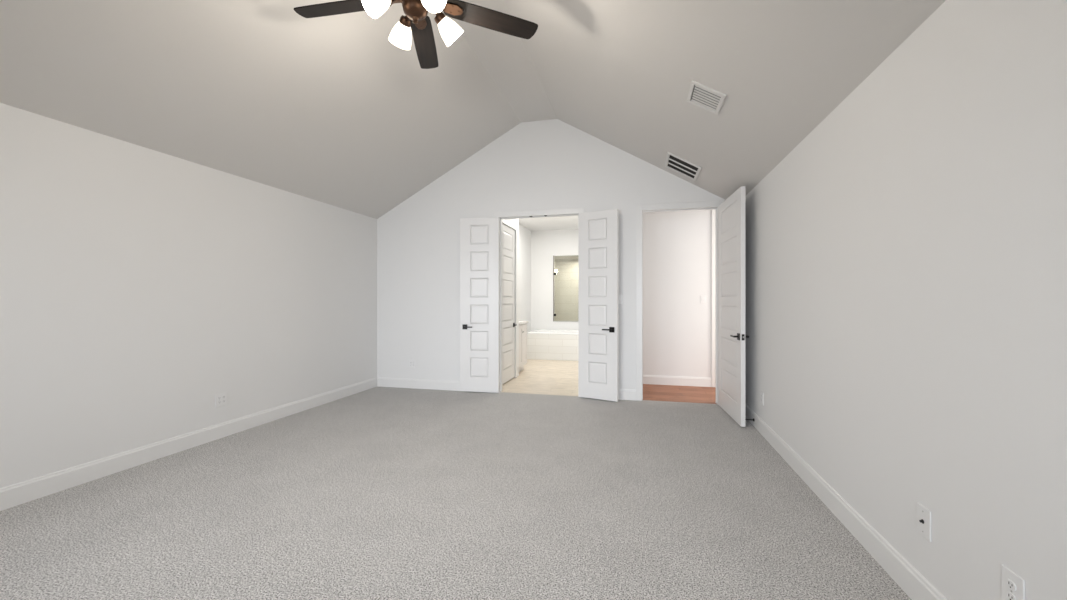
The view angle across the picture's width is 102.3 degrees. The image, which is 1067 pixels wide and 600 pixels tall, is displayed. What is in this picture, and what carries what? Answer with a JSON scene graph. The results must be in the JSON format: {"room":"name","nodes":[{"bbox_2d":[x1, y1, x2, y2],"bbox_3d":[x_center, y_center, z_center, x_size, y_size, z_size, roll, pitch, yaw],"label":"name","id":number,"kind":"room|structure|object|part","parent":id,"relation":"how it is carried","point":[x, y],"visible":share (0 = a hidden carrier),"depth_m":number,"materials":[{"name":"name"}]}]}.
{"room":"empty bedroom","nodes":[
{"label":"empty bedroom","id":0,"kind":"room"},
{"bbox_2d":[0,103,376,487],"bbox_3d":[-3.202,0.025,3.231,0.150,2.530,6.890,0,0,14],"label":"wall","id":1,"kind":"structure","parent":0,"point":[140,286],"depth_m":3.45,"materials":[{"name":"white paint"}]},
{"bbox_2d":[0,377,377,510],"bbox_3d":[-3.120,1.222,3.221,0.015,0.135,6.610,0,0,14],"label":"baseboard","id":2,"kind":"structure","parent":1,"relation":"attached to","point":[13,495],"depth_m":3.44,"materials":[{"name":"white paint"}]},
{"bbox_2d":[215,392,226,406],"bbox_3d":[-2.924,0.933,4.030,0.010,0.122,0.116,0,0,14],"label":"power outlet","id":3,"kind":"object","parent":1,"relation":"attached to","point":[221,398],"visible":1,"depth_m":4.02,"materials":[{"name":"white plastic"}]},
{"bbox_2d":[0,359,910,599],"bbox_3d":[0.452,1.350,5.104,6.355,0.120,12.270,0,0,14],"label":"floor","id":4,"kind":"structure","parent":0,"point":[376,493],"depth_m":2.60,"materials":[{"name":"carpet"}]},
{"bbox_2d":[519,321,528,371],"bbox_3d":[-0.412,0.790,7.723,0.492,1.000,0.685,0,0,14],"label":"bathroom vanity","id":5,"kind":"object","parent":4,"relation":"on","point":[522,324],"visible":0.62,"depth_m":7.72,"materials":[{"name":"white paint"}]},
{"bbox_3d":[-0.237,0.805,7.523,0.016,0.710,0.310,0,0,14],"label":"door","id":6,"kind":"part","parent":5,"relation":"part of","materials":[{"name":"white paint"}]},
{"bbox_2d":[519,321,528,324],"bbox_3d":[-0.412,0.360,7.723,0.492,0.140,0.685,0,0,14],"label":"countertop","id":7,"kind":"structure","parent":5,"relation":"on","point":[520,322],"depth_m":7.78,"materials":[{"name":"white stone"}]},
{"bbox_3d":[-0.162,0.805,7.829,0.016,0.710,0.310,0,0,14],"label":"door","id":8,"kind":"part","parent":5,"relation":"part of","materials":[{"name":"white paint"}]},
{"bbox_2d":[527,330,577,360],"bbox_3d":[0.749,0.995,9.578,1.862,0.590,0.830,0,0,14],"label":"bathtub","id":9,"kind":"object","parent":4,"relation":"on","point":[541,344],"visible":0.43,"depth_m":9.25,"materials":[{"name":"tile"}]},
{"bbox_2d":[0,0,945,218],"bbox_3d":[-0.721,-1.814,2.622,5.259,1.481,6.890,0,0,14],"label":"ceiling","id":10,"kind":"structure","parent":0,"point":[325,109],"depth_m":3.32,"materials":[{"name":"white paint"}]},
{"bbox_2d":[294,0,537,68],"bbox_3d":[-0.779,-2.039,2.639,1.518,0.793,1.565,0,0,14],"label":"ceiling fan","id":11,"kind":"object","parent":10,"relation":"hanging from","point":[416,19],"visible":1,"depth_m":2.77,"materials":[{"name":"brown wood"}]},
{"bbox_3d":[-1.215,-1.854,2.725,0.630,0.008,0.148,0,12,11],"label":"blade","id":12,"kind":"part","parent":11,"relation":"part of","materials":[{"name":"brown wood"}]},
{"bbox_3d":[-0.920,-1.725,2.488,0.156,0.166,0.163,0,0,14],"label":"lamp shade","id":13,"kind":"part","parent":11,"relation":"part of","materials":[{"name":"white glass"}]},
{"bbox_3d":[-0.869,-1.725,2.830,0.163,0.166,0.156,0,0,14],"label":"lamp shade","id":14,"kind":"part","parent":11,"relation":"part of","materials":[{"name":"white glass"}]},
{"bbox_3d":[-0.800,-1.790,2.735,0.072,0.077,0.144,0,0,-37],"label":"lamp arm","id":15,"kind":"part","parent":11,"relation":"part of","materials":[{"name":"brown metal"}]},
{"bbox_3d":[-0.788,-1.854,3.129,0.148,0.008,0.630,-12,2,-7],"label":"blade","id":16,"kind":"part","parent":11,"relation":"part of","materials":[{"name":"brown wood"}]},
{"bbox_3d":[-0.578,-1.725,2.436,0.163,0.166,0.156,0,0,14],"label":"lamp shade","id":17,"kind":"part","parent":11,"relation":"part of","materials":[{"name":"white glass"}]},
{"bbox_3d":[-0.622,-1.790,2.710,0.144,0.077,0.072,0,0,-37],"label":"lamp arm","id":18,"kind":"part","parent":11,"relation":"part of","materials":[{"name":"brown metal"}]},
{"bbox_3d":[-0.527,-1.725,2.779,0.156,0.166,0.163,0,0,14],"label":"lamp shade","id":19,"kind":"part","parent":11,"relation":"part of","materials":[{"name":"white glass"}]},
{"bbox_3d":[-0.272,-1.854,2.848,0.630,0.008,0.148,0,-12,-25],"label":"blade","id":20,"kind":"part","parent":11,"relation":"part of","materials":[{"name":"brown wood"}]},
{"bbox_2d":[665,152,701,180],"bbox_3d":[1.718,-1.537,4.969,0.359,0.213,0.510,0,0,14],"label":"ceiling vent","id":21,"kind":"object","parent":10,"relation":"in","point":[677,164],"visible":1,"depth_m":4.95,"materials":[{"name":"white metal"}]},
{"bbox_2d":[687,80,725,114],"bbox_3d":[1.306,-1.534,3.268,0.238,0.144,0.330,0,0,14],"label":"ceiling vent","id":22,"kind":"object","parent":10,"relation":"in","point":[707,98],"visible":1,"depth_m":3.26,"materials":[{"name":"white metal"}]},
{"bbox_2d":[502,219,518,377],"bbox_3d":[-0.642,-0.175,6.783,0.500,2.930,1.230,0,0,14],"label":"wall","id":23,"kind":"structure","parent":0,"point":[515,222],"depth_m":7.25,"materials":[{"name":"white paint"}]},
{"bbox_2d":[502,224,516,383],"bbox_3d":[-0.422,0.061,6.771,0.150,2.430,0.762,0,0,14],"label":"door","id":24,"kind":"structure","parent":23,"relation":"in","point":[508,234],"depth_m":6.79,"materials":[{"name":"white paint"}]},
{"bbox_2d":[502,219,516,377],"bbox_3d":[-0.382,0.035,6.763,0.014,2.510,0.895,0,0,14],"label":"door frame","id":25,"kind":"structure","parent":23,"relation":"attached to","point":[504,221],"depth_m":7.14,"materials":[{"name":"white paint"}]},
{"bbox_2d":[519,224,530,331],"bbox_3d":[-0.589,-0.225,8.300,0.120,3.030,4.200,0,0,14],"label":"wall","id":26,"kind":"structure","parent":0,"point":[524,233],"depth_m":9.71,"materials":[{"name":"white paint"}]},
{"bbox_2d":[519,216,577,230],"bbox_3d":[0.377,-1.690,8.062,2.110,0.100,4.200,0,0,14],"label":"ceiling","id":27,"kind":"structure","parent":0,"point":[566,222],"depth_m":9.22,"materials":[{"name":"white paint"}]},
{"bbox_2d":[377,119,724,403],"bbox_3d":[0.084,-0.583,5.905,4.959,3.745,0.130,0,0,14],"label":"wall","id":28,"kind":"structure","parent":0,"point":[553,163],"depth_m":6.02,"materials":[{"name":"white paint"}]},
{"bbox_2d":[409,360,415,367],"bbox_3d":[-1.773,0.930,6.289,0.112,0.116,0.010,0,0,14],"label":"power outlet","id":29,"kind":"object","parent":28,"relation":"attached to","point":[412,363],"visible":1,"depth_m":6.29,"materials":[{"name":"white plastic"}]},
{"bbox_2d":[377,377,493,392],"bbox_3d":[-1.438,1.222,6.204,1.830,0.135,0.015,0,0,14],"label":"baseboard","id":30,"kind":"structure","parent":28,"relation":"attached to","point":[381,382],"depth_m":6.25,"materials":[{"name":"white paint"}]},
{"bbox_2d":[460,217,498,391],"bbox_3d":[-0.753,0.066,6.002,0.545,2.420,0.150,0,0,7],"label":"door","id":31,"kind":"structure","parent":28,"relation":"in","point":[479,237],"depth_m":5.98,"materials":[{"name":"white paint"}]},
{"bbox_2d":[494,208,583,397],"bbox_3d":[0.077,0.035,5.907,1.255,2.510,0.158,0,0,14],"label":"door frame","id":32,"kind":"structure","parent":28,"relation":"attached to","point":[555,212],"depth_m":5.92,"materials":[{"name":"white paint"}]},
{"bbox_2d":[578,209,617,401],"bbox_3d":[0.834,0.066,5.558,0.540,2.420,0.150,0,0,32],"label":"door","id":33,"kind":"structure","parent":28,"relation":"in","point":[597,230],"depth_m":5.53,"materials":[{"name":"white paint"}]},
{"bbox_2d":[584,389,635,399],"bbox_3d":[0.995,1.222,5.607,0.671,0.135,0.015,0,0,14],"label":"baseboard","id":34,"kind":"structure","parent":28,"relation":"attached to","point":[623,394],"depth_m":5.55,"materials":[{"name":"white paint"}]},
{"bbox_2d":[618,295,622,303],"bbox_3d":[1.117,-0.007,5.580,0.080,0.122,0.010,0,0,14],"label":"light switch","id":35,"kind":"object","parent":28,"relation":"attached to","point":[620,297],"visible":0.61,"depth_m":5.58,"materials":[{"name":"white plastic"}]},
{"bbox_2d":[636,201,723,402],"bbox_3d":[1.847,0.035,5.473,1.048,2.510,0.158,0,0,14],"label":"door frame","id":36,"kind":"structure","parent":28,"relation":"attached to","point":[640,209],"depth_m":5.51,"materials":[{"name":"white paint"}]},
{"bbox_2d":[718,186,748,426],"bbox_3d":[2.192,0.066,4.778,0.150,2.420,0.929,0,0,10],"label":"door","id":37,"kind":"structure","parent":28,"relation":"in","point":[731,213],"depth_m":4.64,"materials":[{"name":"white paint"}]},
{"bbox_2d":[531,229,577,330],"bbox_3d":[0.863,-0.225,10.044,1.870,3.030,0.120,0,0,14],"label":"wall","id":38,"kind":"structure","parent":0,"point":[545,244],"depth_m":10.12,"materials":[{"name":"white paint"}]},
{"bbox_2d":[553,255,564,320],"bbox_3d":[0.957,-0.270,9.939,1.018,1.536,0.030,0,0,14],"label":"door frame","id":39,"kind":"structure","parent":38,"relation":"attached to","point":[563,255],"depth_m":10.05,"materials":[{"name":"grey metal"}]},
{"bbox_2d":[555,259,577,320],"bbox_3d":[1.110,0.065,10.611,2.300,2.450,1.100,0,0,14],"label":"wall","id":40,"kind":"structure","parent":0,"point":[566,270],"depth_m":11.12,"materials":[{"name":"tile"}]},
{"bbox_2d":[555,256,577,258],"bbox_3d":[1.110,-1.107,10.611,2.300,0.105,1.100,0,0,14],"label":"ceiling","id":41,"kind":"structure","parent":0,"point":[557,257],"depth_m":10.68,"materials":[{"name":"white paint"}]},
{"bbox_2d":[643,210,711,377],"bbox_3d":[2.564,-0.220,6.465,2.900,3.020,0.120,0,0,14],"label":"wall","id":42,"kind":"structure","parent":0,"point":[677,245],"depth_m":6.50,"materials":[{"name":"white paint"}]},
{"bbox_2d":[643,375,711,386],"bbox_3d":[1.890,1.222,6.561,1.545,0.135,0.015,0,0,14],"label":"baseboard","id":43,"kind":"structure","parent":42,"relation":"attached to","point":[647,379],"depth_m":6.48,"materials":[{"name":"white paint"}]},
{"bbox_2d":[712,209,715,386],"bbox_3d":[2.683,-0.220,6.363,0.090,3.020,0.022,0,0,14],"label":"door frame","id":44,"kind":"structure","parent":42,"relation":"attached to","point":[713,210],"depth_m":6.35,"materials":[{"name":"white paint"}]},
{"bbox_2d":[745,0,1066,599],"bbox_3d":[1.760,0.050,2.014,0.150,2.480,6.890,0,0,14],"label":"wall","id":45,"kind":"structure","parent":0,"point":[906,259],"depth_m":1.73,"materials":[{"name":"white paint"}]},
{"bbox_2d":[761,391,763,405],"bbox_3d":[2.199,0.945,4.140,0.010,0.125,0.090,0,0,14],"label":"power outlet","id":46,"kind":"object","parent":45,"relation":"attached to","point":[762,393],"visible":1,"depth_m":4.12,"materials":[{"name":"white plastic"}]},
{"bbox_2d":[745,404,946,599],"bbox_3d":[1.682,1.222,2.043,0.015,0.135,6.610,0,0,14],"label":"baseboard","id":47,"kind":"structure","parent":45,"relation":"attached to","point":[917,587],"depth_m":2.31,"materials":[{"name":"white paint"}]},
{"bbox_2d":[917,502,930,541],"bbox_3d":[1.619,0.922,1.791,0.016,0.125,0.090,0,0,14],"label":"outlet","id":48,"kind":"object","parent":45,"relation":"attached to","point":[923,514],"visible":1,"depth_m":1.78,"materials":[{"name":"white plastic"}]},
{"bbox_2d":[1001,564,1024,599],"bbox_3d":[1.518,0.924,1.364,0.010,0.125,0.085,0,0,14],"label":"power outlet","id":49,"kind":"object","parent":45,"relation":"attached to","point":[1012,585],"visible":1,"depth_m":1.36,"materials":[{"name":"white plastic"}]},
{"bbox_2d":[1006,579,1015,590],"bbox_3d":[1.516,0.904,1.364,0.004,0.025,0.033,0,0,14],"label":"receptacle","id":50,"kind":"object","parent":49,"relation":"attached to","point":[1010,583],"depth_m":1.36,"materials":[{"name":"white plastic"}]},
{"bbox_2d":[1006,591,1015,599],"bbox_3d":[1.516,0.944,1.364,0.004,0.025,0.033,0,0,14],"label":"receptacle","id":51,"kind":"object","parent":49,"relation":"attached to","point":[1010,595],"depth_m":1.36,"materials":[{"name":"white plastic"}]}
]}

